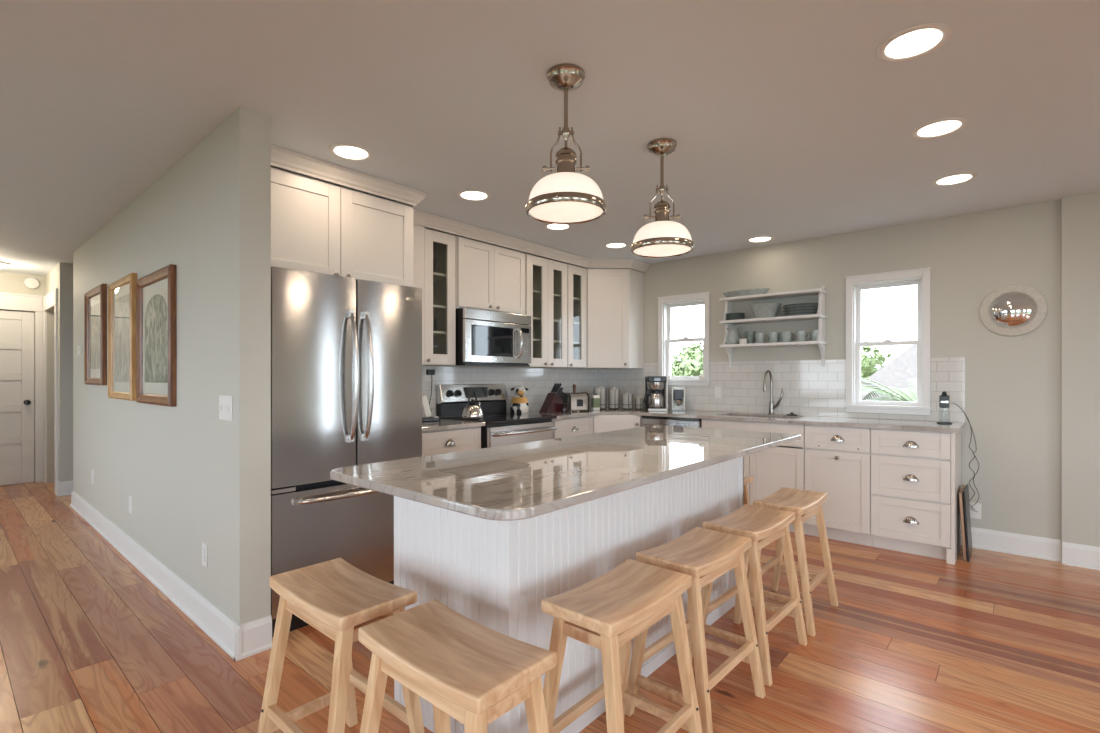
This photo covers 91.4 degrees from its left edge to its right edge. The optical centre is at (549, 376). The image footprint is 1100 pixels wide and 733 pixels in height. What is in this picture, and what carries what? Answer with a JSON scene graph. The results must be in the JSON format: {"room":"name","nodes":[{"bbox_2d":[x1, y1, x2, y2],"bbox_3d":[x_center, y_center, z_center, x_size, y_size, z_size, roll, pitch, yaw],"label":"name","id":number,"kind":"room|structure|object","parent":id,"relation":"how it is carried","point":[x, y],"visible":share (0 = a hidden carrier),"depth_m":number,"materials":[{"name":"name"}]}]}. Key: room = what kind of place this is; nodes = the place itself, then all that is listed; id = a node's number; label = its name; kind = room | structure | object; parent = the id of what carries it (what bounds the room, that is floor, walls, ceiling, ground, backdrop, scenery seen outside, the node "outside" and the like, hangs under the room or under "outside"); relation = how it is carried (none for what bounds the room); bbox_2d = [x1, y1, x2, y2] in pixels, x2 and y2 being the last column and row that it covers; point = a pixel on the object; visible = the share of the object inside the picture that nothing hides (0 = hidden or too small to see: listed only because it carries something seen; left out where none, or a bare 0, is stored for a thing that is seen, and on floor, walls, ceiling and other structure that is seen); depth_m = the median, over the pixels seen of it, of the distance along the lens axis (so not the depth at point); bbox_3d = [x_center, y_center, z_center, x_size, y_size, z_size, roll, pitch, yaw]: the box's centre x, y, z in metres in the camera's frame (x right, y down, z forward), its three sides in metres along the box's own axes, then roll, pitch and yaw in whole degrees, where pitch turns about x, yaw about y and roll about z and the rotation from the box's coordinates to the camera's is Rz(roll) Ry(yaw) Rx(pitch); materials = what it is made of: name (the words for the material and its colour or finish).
{"room":"kitchen","nodes":[
{"label":"kitchen","id":0,"kind":"room"},
{"bbox_2d":[0,271,44,481],"bbox_3d":[-6.263,0.025,6.300,0.120,2.463,2.100,0,0,41],"label":"wall","id":1,"kind":"structure","parent":0,"point":[9,282],"depth_m":6.29,"materials":[{"name":"grey paint"}]},
{"bbox_2d":[0,310,34,485],"bbox_3d":[-6.360,0.244,6.082,0.110,2.018,0.756,0,0,41],"label":"door","id":2,"kind":"structure","parent":1,"relation":"in","point":[17,402],"depth_m":6.27,"materials":[{"name":"white paint"}]},
{"bbox_2d":[0,292,43,481],"bbox_3d":[-6.371,0.146,6.058,0.035,2.220,0.973,0,0,41],"label":"trim","id":3,"kind":"structure","parent":1,"relation":"attached to","point":[8,301],"depth_m":6.38,"materials":[{"name":"white paint"}]},
{"bbox_2d":[23,277,39,288],"bbox_3d":[-6.125,-1.104,6.340,0.035,0.140,0.140,0,0,41],"label":"smoke detector","id":4,"kind":"object","parent":1,"relation":"attached to","point":[30,283],"visible":1,"depth_m":6.33,"materials":[{"name":"white paint"}]},
{"bbox_2d":[58,262,72,481],"bbox_3d":[-4.726,0.025,6.278,0.130,2.463,1.518,0,0,41],"label":"wall","id":5,"kind":"structure","parent":0,"point":[65,270],"depth_m":5.70,"materials":[{"name":"grey paint"}]},
{"bbox_2d":[57,480,72,495],"bbox_3d":[-4.675,1.183,6.219,0.024,0.145,1.540,0,0,41],"label":"baseboard","id":6,"kind":"structure","parent":5,"relation":"attached to","point":[65,487],"depth_m":5.68,"materials":[{"name":"white paint"}]},
{"bbox_2d":[45,107,270,660],"bbox_3d":[-3.677,0.025,4.459,6.200,2.463,0.157,0,0,41],"label":"wall","id":7,"kind":"structure","parent":0,"point":[192,476],"depth_m":2.77,"materials":[{"name":"grey paint"}]},
{"bbox_2d":[43,288,57,492],"bbox_3d":[-5.611,0.156,6.106,1.000,2.200,0.138,0,0,41],"label":"trim","id":8,"kind":"structure","parent":7,"relation":"attached to","point":[50,300],"depth_m":5.92,"materials":[{"name":"white paint"}]},
{"bbox_2d":[84,284,106,384],"bbox_3d":[-3.763,-0.331,4.436,0.700,0.797,0.038,0,0,41],"label":"framed picture","id":9,"kind":"object","parent":7,"relation":"attached to","point":[95,300],"visible":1,"depth_m":4.42,"materials":[{"name":"brown wood"}]},
{"bbox_2d":[90,303,99,368],"bbox_3d":[-3.759,-0.331,4.441,0.470,0.534,0.001,0,0,41],"label":"print","id":10,"kind":"object","parent":9,"relation":"attached to","point":[94,307],"depth_m":4.46},
{"bbox_2d":[108,273,136,400],"bbox_3d":[-3.046,-0.267,3.813,0.700,0.855,0.038,0,0,41],"label":"framed picture","id":11,"kind":"object","parent":7,"relation":"attached to","point":[122,292],"visible":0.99,"depth_m":3.81,"materials":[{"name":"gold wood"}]},
{"bbox_2d":[115,293,129,381],"bbox_3d":[-3.042,-0.267,3.818,0.490,0.612,0.001,0,0,41],"label":"print","id":12,"kind":"object","parent":11,"relation":"attached to","point":[122,301],"depth_m":3.82},
{"bbox_2d":[136,264,176,406],"bbox_3d":[-2.393,-0.231,3.246,0.740,0.797,0.038,0,0,41],"label":"framed picture","id":13,"kind":"object","parent":7,"relation":"attached to","point":[156,292],"visible":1,"depth_m":3.21,"materials":[{"name":"brown wood"}]},
{"bbox_2d":[145,294,167,382],"bbox_3d":[-2.389,-0.231,3.251,0.510,0.534,0.001,0,0,41],"label":"print","id":14,"kind":"object","parent":13,"relation":"attached to","point":[156,305],"depth_m":3.24},
{"bbox_2d":[219,395,232,420],"bbox_3d":[-1.515,0.146,2.503,0.165,0.115,0.009,0,0,41],"label":"light switch","id":15,"kind":"object","parent":7,"relation":"attached to","point":[225,402],"visible":1,"depth_m":2.49,"materials":[{"name":"white plastic"}]},
{"bbox_2d":[234,615,271,660],"bbox_3d":[-1.344,1.183,2.433,0.024,0.145,0.157,0,0,41],"label":"baseboard","id":16,"kind":"structure","parent":7,"relation":"attached to","point":[256,635],"depth_m":2.43,"materials":[{"name":"white paint"}]},
{"bbox_2d":[0,0,1099,275],"bbox_3d":[-1.149,-1.282,1.727,14.400,0.150,9.300,0,0,41],"label":"ceiling","id":17,"kind":"structure","parent":0,"point":[786,121],"depth_m":2.38,"materials":[{"name":"white paint"}]},
{"bbox_2d":[329,143,372,160],"bbox_3d":[-1.069,-1.203,2.882,0.224,0.008,0.224,0,0,41],"label":"recessed light","id":18,"kind":"object","parent":17,"relation":"in","point":[346,151],"visible":1,"depth_m":2.87,"materials":[{"name":"white glass"}]},
{"bbox_2d":[457,189,490,200],"bbox_3d":[-0.505,-1.203,3.565,0.224,0.008,0.224,0,0,41],"label":"recessed light","id":19,"kind":"object","parent":17,"relation":"in","point":[468,194],"visible":1,"depth_m":3.56,"materials":[{"name":"white"}]},
{"bbox_2d":[544,223,571,230],"bbox_3d":[0.064,-1.203,4.298,0.224,0.008,0.224,0,0,41],"label":"recessed light","id":20,"kind":"object","parent":17,"relation":"in","point":[557,227],"visible":0.85,"depth_m":4.30,"materials":[{"name":"white"}]},
{"bbox_2d":[526,63,605,223],"bbox_3d":[0.059,-0.920,2.143,0.330,0.572,0.320,0,0,36],"label":"pendant lamp","id":21,"kind":"object","parent":17,"relation":"hanging from","point":[565,196],"visible":1,"depth_m":2.08,"materials":[{"name":"white glass"}]},
{"bbox_2d":[529,201,602,222],"bbox_3d":[0.064,-0.647,2.139,0.296,0.027,0.296,0,0,0],"label":"diffuser","id":22,"kind":"object","parent":21,"relation":"attached to","point":[542,211],"depth_m":2.09,"materials":[{"name":"white glass"}]},
{"bbox_2d":[604,242,627,248],"bbox_3d":[0.605,-1.203,4.918,0.224,0.008,0.224,0,0,41],"label":"recessed light","id":23,"kind":"object","parent":17,"relation":"in","point":[614,245],"visible":1,"depth_m":4.92,"materials":[{"name":"white plastic"}]},
{"bbox_2d":[631,138,693,257],"bbox_3d":[0.577,-0.920,2.786,0.330,0.572,0.320,0,0,38],"label":"pendant lamp","id":24,"kind":"object","parent":17,"relation":"hanging from","point":[663,237],"visible":1,"depth_m":2.72,"materials":[{"name":"white glass"}]},
{"bbox_2d":[634,244,690,256],"bbox_3d":[0.581,-0.647,2.783,0.296,0.027,0.296,0,0,3],"label":"diffuser","id":25,"kind":"object","parent":24,"relation":"attached to","point":[642,250],"depth_m":2.73,"materials":[{"name":"white glass"}]},
{"bbox_2d":[746,236,773,242],"bbox_3d":[1.842,-1.203,4.704,0.224,0.008,0.224,0,0,41],"label":"recessed light","id":26,"kind":"object","parent":17,"relation":"in","point":[758,239],"visible":1,"depth_m":4.71,"materials":[{"name":"white plastic"}]},
{"bbox_2d":[877,23,951,61],"bbox_3d":[1.313,-1.203,1.940,0.224,0.008,0.224,0,0,41],"label":"recessed light","id":27,"kind":"object","parent":17,"relation":"in","point":[914,42],"visible":1,"depth_m":1.93,"materials":[{"name":"white paint"}]},
{"bbox_2d":[911,117,967,138],"bbox_3d":[1.888,-1.203,2.604,0.224,0.008,0.224,0,0,41],"label":"recessed light","id":28,"kind":"object","parent":17,"relation":"in","point":[942,127],"visible":1,"depth_m":2.59,"materials":[{"name":"white glass"}]},
{"bbox_2d":[932,172,976,185],"bbox_3d":[2.467,-1.203,3.276,0.224,0.008,0.224,0,0,41],"label":"recessed light","id":29,"kind":"object","parent":17,"relation":"in","point":[956,178],"visible":1,"depth_m":3.27,"materials":[{"name":"white"}]},
{"bbox_2d":[0,482,1099,732],"bbox_3d":[-1.149,1.316,1.727,14.400,0.120,9.300,0,0,41],"label":"floor","id":30,"kind":"structure","parent":0,"point":[992,642],"depth_m":2.41,"materials":[{"name":"brown wood"}]},
{"bbox_2d":[257,558,424,732],"bbox_3d":[-0.653,0.950,1.673,0.476,0.611,0.351,0,0,41],"label":"counter stool","id":31,"kind":"object","parent":30,"relation":"on","point":[334,596],"visible":0.99,"depth_m":1.64,"materials":[{"name":"beige wood"}]},
{"bbox_2d":[271,266,421,637],"bbox_3d":[-1.318,0.367,3.103,0.920,1.778,0.857,0,0,41],"label":"refrigerator","id":32,"kind":"object","parent":30,"relation":"on","point":[346,353],"visible":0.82,"depth_m":2.77,"materials":[{"name":"grey metal"}]},
{"bbox_2d":[422,426,480,455],"bbox_3d":[-0.922,0.814,4.003,0.618,0.884,0.615,0,0,41],"label":"base cabinet","id":33,"kind":"object","parent":30,"relation":"on","point":[436,442],"visible":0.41,"depth_m":3.82,"materials":[{"name":"white paint"}]},
{"bbox_2d":[422,418,484,431],"bbox_3d":[-0.922,0.356,4.002,0.620,0.029,0.623,0,0,41],"label":"countertop","id":34,"kind":"structure","parent":33,"relation":"on","point":[442,424],"depth_m":3.91,"materials":[{"name":"beige stone"}]},
{"bbox_2d":[422,396,438,421],"bbox_3d":[-0.930,0.244,4.135,0.130,0.194,0.110,0,0,-26],"label":"cordless phone","id":35,"kind":"object","parent":34,"relation":"on","point":[425,404],"visible":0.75,"depth_m":4.12,"materials":[{"name":"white plastic"}]},
{"bbox_2d":[358,599,556,732],"bbox_3d":[-0.238,0.950,1.317,0.476,0.611,0.351,0,0,41],"label":"counter stool","id":36,"kind":"object","parent":30,"relation":"on","point":[472,673],"visible":1,"depth_m":1.26,"materials":[{"name":"beige wood"}]},
{"bbox_2d":[436,384,556,448],"bbox_3d":[-0.423,0.651,4.490,0.713,1.170,0.761,0,0,41],"label":"electric range","id":37,"kind":"object","parent":30,"relation":"on","point":[501,428],"visible":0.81,"depth_m":4.45,"materials":[{"name":"silver metal"}]},
{"bbox_2d":[461,391,483,418],"bbox_3d":[-0.622,0.223,4.301,0.180,0.222,0.180,0,0,-27],"label":"tea kettle","id":38,"kind":"object","parent":37,"relation":"on","point":[472,410],"visible":1,"depth_m":4.24,"materials":[{"name":"silver metal"}]},
{"bbox_2d":[441,413,556,423],"bbox_3d":[-0.420,0.344,4.488,0.610,0.022,0.761,0,0,41],"label":"cooktop","id":39,"kind":"object","parent":37,"relation":"in","point":[489,418],"depth_m":4.38,"materials":[{"name":"black ceramic"}]},
{"bbox_2d":[330,425,800,732],"bbox_3d":[0.327,0.799,2.575,0.968,0.914,2.439,0,0,41],"label":"kitchen island","id":40,"kind":"object","parent":30,"relation":"on","point":[490,534],"visible":0.73,"depth_m":1.93,"materials":[{"name":"white paint"}]},
{"bbox_2d":[330,425,800,520],"bbox_3d":[0.327,0.357,2.575,0.968,0.030,2.439,0,0,41],"label":"island countertop","id":41,"kind":"structure","parent":40,"relation":"on","point":[527,480],"depth_m":2.00,"materials":[{"name":"beige stone"}]},
{"bbox_2d":[552,416,592,438],"bbox_3d":[-0.003,0.814,5.061,0.618,0.884,0.638,0,0,41],"label":"base cabinet","id":42,"kind":"object","parent":30,"relation":"on","point":[568,427],"visible":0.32,"depth_m":4.88,"materials":[{"name":"white paint"}]},
{"bbox_2d":[592,415,641,432],"bbox_3d":[0.604,0.814,5.546,0.899,0.884,0.894,0,0,41],"label":"base cabinet","id":43,"kind":"object","parent":30,"relation":"on","point":[601,423],"visible":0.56,"depth_m":5.14,"materials":[{"name":"white paint"}]},
{"bbox_2d":[527,407,964,432],"bbox_3d":[1.317,0.356,4.500,3.348,0.029,1.528,0,0,41],"label":"countertop","id":44,"kind":"structure","parent":43,"relation":"on","point":[955,427],"depth_m":4.44,"materials":[{"name":"beige stone"}]},
{"bbox_2d":[510,384,528,413],"bbox_3d":[-0.284,0.201,4.995,0.176,0.280,0.176,0,0,-15],"label":"cookie jar","id":45,"kind":"object","parent":44,"relation":"on","point":[519,402],"visible":0.99,"depth_m":4.93,"materials":[{"name":"ceramic"}]},
{"bbox_2d":[539,393,561,412],"bbox_3d":[0.007,0.249,5.137,0.203,0.185,0.110,0,0,-40],"label":"knife block","id":46,"kind":"object","parent":44,"relation":"on","point":[552,403],"visible":0.99,"depth_m":5.10,"materials":[{"name":"red wood"}]},
{"bbox_2d":[561,392,588,411],"bbox_3d":[0.249,0.249,5.316,0.275,0.184,0.162,0,0,-29],"label":"toaster","id":47,"kind":"object","parent":44,"relation":"on","point":[576,401],"visible":0.91,"depth_m":5.24,"materials":[{"name":"silver metal"}]},
{"bbox_2d":[591,393,599,410],"bbox_3d":[0.462,0.256,5.427,0.071,0.171,0.051,0,0,-26],"label":"tin","id":48,"kind":"object","parent":44,"relation":"on","point":[595,400],"visible":1,"depth_m":5.41,"materials":[{"name":"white metal"}]},
{"bbox_2d":[594,386,605,408],"bbox_3d":[0.525,0.217,5.637,0.131,0.249,0.131,0,0,41],"label":"canister","id":49,"kind":"object","parent":44,"relation":"on","point":[599,390],"visible":0.66,"depth_m":5.58,"materials":[{"name":"grey ceramic"}]},
{"bbox_2d":[609,387,618,408],"bbox_3d":[0.673,0.225,5.640,0.111,0.234,0.111,0,0,41],"label":"canister","id":50,"kind":"object","parent":44,"relation":"on","point":[613,392],"visible":1,"depth_m":5.60,"materials":[{"name":"grey ceramic"}]},
{"bbox_2d":[622,392,632,409],"bbox_3d":[0.810,0.252,5.614,0.119,0.179,0.119,0,0,41],"label":"canister","id":51,"kind":"object","parent":44,"relation":"on","point":[626,397],"visible":1,"depth_m":5.57,"materials":[{"name":"grey ceramic"}]},
{"bbox_2d":[644,376,667,410],"bbox_3d":[1.053,0.169,5.420,0.239,0.345,0.220,0,0,1],"label":"coffee maker","id":52,"kind":"object","parent":44,"relation":"on","point":[656,387],"visible":1,"depth_m":5.33,"materials":[{"name":"black plastic"}]},
{"bbox_2d":[647,382,664,388],"bbox_3d":[1.067,0.091,5.401,0.176,0.070,0.176,0,0,1],"label":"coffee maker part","id":53,"kind":"object","parent":52,"relation":"on","point":[650,385],"depth_m":5.33,"materials":[{"name":"metal"}]},
{"bbox_2d":[672,387,684,409],"bbox_3d":[1.285,0.224,5.361,0.120,0.235,0.100,0,0,16],"label":"coffee grinder","id":54,"kind":"object","parent":44,"relation":"on","point":[678,393],"visible":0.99,"depth_m":5.34,"materials":[{"name":"silver metal"}]},
{"bbox_2d":[763,370,783,414],"bbox_3d":[1.981,0.141,4.811,0.183,0.401,0.112,0,0,-3],"label":"faucet","id":55,"kind":"object","parent":44,"relation":"on","point":[772,406],"visible":1,"depth_m":4.82,"materials":[{"name":"silver metal"}]},
{"bbox_2d":[937,391,951,423],"bbox_3d":[2.882,0.224,3.921,0.090,0.235,0.090,0,0,31],"label":"handset","id":56,"kind":"object","parent":44,"relation":"on","point":[944,399],"visible":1,"depth_m":3.91,"materials":[{"name":"black plastic"}]},
{"bbox_2d":[541,559,702,732],"bbox_3d":[0.217,0.950,1.646,0.351,0.611,0.476,0,0,41],"label":"counter stool","id":57,"kind":"object","parent":30,"relation":"on","point":[605,613],"visible":0.98,"depth_m":1.60,"materials":[{"name":"beige wood"}]},
{"bbox_2d":[641,415,701,427],"bbox_3d":[1.267,0.814,5.152,0.612,0.884,0.609,0,0,41],"label":"dishwasher","id":58,"kind":"object","parent":30,"relation":"on","point":[645,420],"visible":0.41,"depth_m":4.96,"materials":[{"name":"grey metal"}]},
{"bbox_2d":[625,527,765,732],"bbox_3d":[0.561,0.950,2.056,0.351,0.611,0.476,0,0,43],"label":"counter stool","id":59,"kind":"object","parent":30,"relation":"on","point":[703,554],"visible":0.94,"depth_m":1.98,"materials":[{"name":"beige wood"}]},
{"bbox_2d":[744,476,752,504],"bbox_3d":[1.060,0.950,3.523,0.476,0.611,0.351,0,0,41],"label":"counter stool","id":60,"kind":"object","parent":30,"relation":"on","point":[747,479],"visible":0.07,"depth_m":3.45,"materials":[{"name":"beige wood"}]},
{"bbox_2d":[701,504,807,685],"bbox_3d":[0.922,0.950,2.464,0.351,0.611,0.476,0,0,43],"label":"counter stool","id":61,"kind":"object","parent":30,"relation":"on","point":[763,525],"visible":0.84,"depth_m":2.39,"materials":[{"name":"beige wood"}]},
{"bbox_2d":[702,419,806,534],"bbox_3d":[1.838,0.814,4.679,0.855,0.884,0.583,0,0,41],"label":"base cabinet","id":62,"kind":"object","parent":30,"relation":"on","point":[775,468],"visible":0.27,"depth_m":4.37,"materials":[{"name":"white paint"}]},
{"bbox_2d":[748,487,837,636],"bbox_3d":[1.296,0.950,2.881,0.351,0.611,0.476,0,0,41],"label":"counter stool","id":63,"kind":"object","parent":30,"relation":"on","point":[805,504],"visible":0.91,"depth_m":2.82,"materials":[{"name":"beige wood"}]},
{"bbox_2d":[805,424,872,546],"bbox_3d":[2.334,0.814,4.249,0.451,0.884,0.583,0,0,41],"label":"base cabinet","id":64,"kind":"object","parent":30,"relation":"on","point":[837,458],"visible":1,"depth_m":4.04,"materials":[{"name":"white paint"}]},
{"bbox_2d":[871,428,960,564],"bbox_3d":[2.692,0.814,3.941,0.490,0.884,0.579,0,0,41],"label":"base cabinet","id":65,"kind":"object","parent":30,"relation":"on","point":[916,475],"visible":1,"depth_m":3.74,"materials":[{"name":"white paint"}]},
{"bbox_2d":[959,485,966,560],"bbox_3d":[2.928,1.024,3.788,0.044,0.456,0.360,0,0,41],"label":"cutting board","id":66,"kind":"object","parent":30,"relation":"on","point":[961,502],"visible":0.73,"depth_m":3.65,"materials":[{"name":"brown wood"}]},
{"bbox_2d":[963,484,971,561],"bbox_3d":[2.929,1.016,3.761,0.035,0.471,0.340,0,0,41],"label":"serving tray","id":67,"kind":"object","parent":30,"relation":"on","point":[966,490],"visible":1,"depth_m":3.68,"materials":[{"name":"black plastic"}]},
{"bbox_2d":[620,199,1060,544],"bbox_3d":[2.010,0.025,5.027,4.023,2.463,0.160,0,0,41],"label":"wall","id":68,"kind":"structure","parent":0,"point":[1013,383],"depth_m":3.96,"materials":[{"name":"grey paint"}]},
{"bbox_2d":[413,209,649,272],"bbox_3d":[-0.104,-1.163,4.858,2.915,0.086,0.343,0,0,-42],"label":"crown molding","id":69,"kind":"structure","parent":68,"relation":"attached to","point":[424,219],"depth_m":4.69,"materials":[{"name":"white paint"}]},
{"bbox_2d":[576,268,643,368],"bbox_3d":[0.587,-0.604,5.750,0.606,1.030,0.607,0,0,41],"label":"upper cabinet","id":70,"kind":"object","parent":68,"relation":"attached to","point":[614,297],"visible":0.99,"depth_m":5.55,"materials":[{"name":"white paint"}]},
{"bbox_2d":[657,292,710,385],"bbox_3d":[1.403,-0.372,5.524,0.585,0.927,0.205,0,0,41],"label":"window","id":71,"kind":"structure","parent":68,"relation":"in","point":[666,303],"depth_m":5.54,"materials":[{"name":"white paint"}]},
{"bbox_2d":[719,286,826,366],"bbox_3d":[1.980,-0.434,4.804,0.870,0.690,0.215,0,0,41],"label":"wall shelf","id":72,"kind":"object","parent":68,"relation":"attached to","point":[821,292],"visible":0.98,"depth_m":4.70,"materials":[{"name":"white paint"}]},
{"bbox_2d":[725,327,739,343],"bbox_3d":[1.696,-0.377,5.021,0.152,0.155,0.132,0,0,41],"label":"pitcher","id":73,"kind":"object","parent":72,"relation":"on","point":[732,337],"visible":0.94,"depth_m":4.97,"materials":[{"name":"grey ceramic"}]},
{"bbox_2d":[723,288,768,296],"bbox_3d":[1.806,-0.763,4.954,0.432,0.059,0.178,0,0,41],"label":"serving dish","id":74,"kind":"object","parent":72,"relation":"on","point":[764,290],"visible":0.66,"depth_m":4.87,"materials":[{"name":"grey ceramic"}]},
{"bbox_2d":[750,302,781,317],"bbox_3d":[1.942,-0.587,4.836,0.263,0.130,0.172,0,0,41],"label":"serving bowl","id":75,"kind":"object","parent":72,"relation":"on","point":[762,310],"visible":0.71,"depth_m":4.77,"materials":[{"name":"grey ceramic"}]},
{"bbox_2d":[598,357,964,422],"bbox_3d":[1.819,0.099,5.081,3.347,0.486,0.008,0,0,41],"label":"backsplash","id":76,"kind":"structure","parent":68,"relation":"attached to","point":[810,388],"depth_m":4.81,"materials":[{"name":"tile"}]},
{"bbox_2d":[844,267,931,414],"bbox_3d":[2.745,-0.270,4.358,0.600,1.132,0.205,0,0,41],"label":"window","id":77,"kind":"structure","parent":68,"relation":"in","point":[921,277],"depth_m":4.32,"materials":[{"name":"white paint"}]},
{"bbox_2d":[951,403,978,511],"bbox_3d":[3.018,0.591,3.920,0.200,0.794,0.048,0,0,1],"label":"power cord","id":78,"kind":"object","parent":68,"relation":"hanging from","point":[951,403],"visible":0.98,"depth_m":3.91,"materials":[{"name":"black plastic"}]},
{"bbox_2d":[969,502,980,518],"bbox_3d":[3.127,0.986,3.944,0.070,0.115,0.009,0,0,41],"label":"wall outlet","id":79,"kind":"object","parent":68,"relation":"attached to","point":[977,515],"visible":0.95,"depth_m":3.94,"materials":[{"name":"white plastic"}]},
{"bbox_2d":[979,285,1047,335],"bbox_3d":[3.266,-0.469,3.788,0.366,0.366,0.062,0,0,41],"label":"convex mirror","id":80,"kind":"object","parent":68,"relation":"attached to","point":[1010,310],"visible":1,"depth_m":3.78,"materials":[{"name":"silver metal"}]},
{"bbox_2d":[990,293,1035,327],"bbox_3d":[3.261,-0.469,3.783,0.251,0.251,0.047,0,0,41],"label":"mirror glass","id":81,"kind":"object","parent":80,"relation":"attached to","point":[1007,310],"depth_m":3.77,"materials":[{"name":"silver metal"}]},
{"bbox_2d":[971,527,1099,569],"bbox_3d":[4.493,1.183,2.718,3.780,0.145,0.069,0,0,41],"label":"baseboard","id":82,"kind":"structure","parent":68,"relation":"attached to","point":[986,539],"depth_m":3.71,"materials":[{"name":"white paint"}]},
{"bbox_2d":[1061,191,1099,561],"bbox_3d":[5.351,0.025,2.095,4.867,2.463,0.205,0,0,41],"label":"wall","id":83,"kind":"structure","parent":0,"point":[1080,214],"depth_m":3.55,"materials":[{"name":"grey paint"}]},
{"bbox_3d":[-0.816,0.024,4.726,0.150,2.463,3.999,0,0,41],"label":"wall","id":84,"kind":"structure","parent":0,"visible":0},
{"bbox_2d":[271,167,412,286],"bbox_3d":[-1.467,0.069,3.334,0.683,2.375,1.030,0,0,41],"label":"upper cabinet","id":85,"kind":"object","parent":84,"relation":"attached to","point":[317,226],"visible":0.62,"depth_m":3.12,"materials":[{"name":"white paint"}]},
{"bbox_2d":[271,144,427,206],"bbox_3d":[-1.300,-1.163,3.229,0.362,0.086,1.098,0,0,41],"label":"crown molding","id":86,"kind":"structure","parent":85,"relation":"on","point":[283,158],"depth_m":3.11,"materials":[{"name":"white paint"}]},
{"bbox_2d":[424,367,434,410],"bbox_3d":[-0.978,0.098,4.316,0.082,0.350,0.201,0,0,-4],"label":"wall outlet","id":87,"kind":"object","parent":84,"relation":"attached to","point":[428,372],"visible":0.98,"depth_m":4.37,"materials":[{"name":"white plastic"}]},
{"bbox_2d":[413,224,455,365],"bbox_3d":[-1.047,-0.604,4.085,0.323,1.030,0.645,0,0,41],"label":"upper cabinet","id":88,"kind":"object","parent":84,"relation":"attached to","point":[431,248],"visible":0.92,"depth_m":4.17,"materials":[{"name":"beige paint"}]},
{"bbox_2d":[456,236,524,314],"bbox_3d":[-0.575,-0.832,4.628,0.323,0.575,0.775,0,0,41],"label":"upper cabinet","id":89,"kind":"object","parent":84,"relation":"attached to","point":[489,277],"visible":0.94,"depth_m":4.50,"materials":[{"name":"white paint"}]},
{"bbox_2d":[451,308,530,366],"bbox_3d":[-0.534,-0.315,4.587,0.438,0.450,0.755,0,0,41],"label":"microwave","id":90,"kind":"object","parent":89,"relation":"attached to","point":[484,338],"visible":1,"depth_m":4.42,"materials":[{"name":"silver metal"}]},
{"bbox_2d":[422,366,597,417],"bbox_3d":[-0.390,0.119,5.096,0.008,0.446,2.883,0,0,41],"label":"backsplash","id":91,"kind":"structure","parent":84,"relation":"attached to","point":[539,382],"depth_m":5.21,"materials":[{"name":"tile"}]},
{"bbox_2d":[522,253,566,367],"bbox_3d":[-0.120,-0.604,5.151,0.323,1.030,0.600,0,0,41],"label":"upper cabinet","id":92,"kind":"object","parent":84,"relation":"attached to","point":[545,279],"visible":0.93,"depth_m":5.14,"materials":[{"name":"beige paint"}]},
{"bbox_2d":[533,290,560,298],"bbox_3d":[-0.143,-0.794,5.171,0.247,0.018,0.564,0,0,41],"label":"shelf","id":93,"kind":"object","parent":92,"relation":"attached to","point":[536,294],"depth_m":5.24,"materials":[{"name":"white paint"}]},
{"bbox_2d":[533,317,560,323],"bbox_3d":[-0.143,-0.544,5.171,0.247,0.018,0.564,0,0,41],"label":"shelf","id":94,"kind":"object","parent":92,"relation":"attached to","point":[536,320],"depth_m":5.23,"materials":[{"name":"white paint"}]},
{"bbox_2d":[566,263,585,367],"bbox_3d":[0.178,-0.604,5.495,0.323,1.030,0.308,0,0,41],"label":"upper cabinet","id":95,"kind":"object","parent":84,"relation":"attached to","point":[576,276],"visible":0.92,"depth_m":5.47,"materials":[{"name":"beige paint"}]},
{"label":"outside","id":96,"kind":"structure","parent":0,"visible":0},
{"bbox_3d":[9.836,4.556,11.325,120.000,0.200,150.000,0,0,41],"label":"ground","id":97,"kind":"structure","parent":96,"visible":0},
{"bbox_2d":[672,344,702,375],"bbox_3d":[5.419,1.525,23.100,3.305,5.888,3.654,0,0,41],"label":"tree","id":98,"kind":"object","parent":97,"relation":"on","point":[685,366],"visible":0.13,"depth_m":22.38,"materials":[{"name":"green plant"}]},
{"bbox_2d":[861,341,896,382],"bbox_3d":[13.531,1.447,24.098,3.936,6.043,3.953,0,0,23],"label":"tree","id":99,"kind":"object","parent":97,"relation":"on","point":[868,364],"visible":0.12,"depth_m":23.02,"materials":[{"name":"green plant"}]},
{"bbox_2d":[861,377,916,401],"bbox_3d":[4.619,1.985,6.648,3.176,4.052,2.912,0,0,41],"label":"palm tree","id":100,"kind":"object","parent":97,"relation":"on","point":[884,390],"visible":0.17,"depth_m":6.90,"materials":[{"name":"green plant"}]},
{"bbox_2d":[861,345,916,401],"bbox_3d":[13.142,1.606,17.725,6.600,5.500,6.800,0,0,41],"label":"house","id":101,"kind":"structure","parent":97,"relation":"on","point":[895,373],"depth_m":17.53,"materials":[{"name":"white"}]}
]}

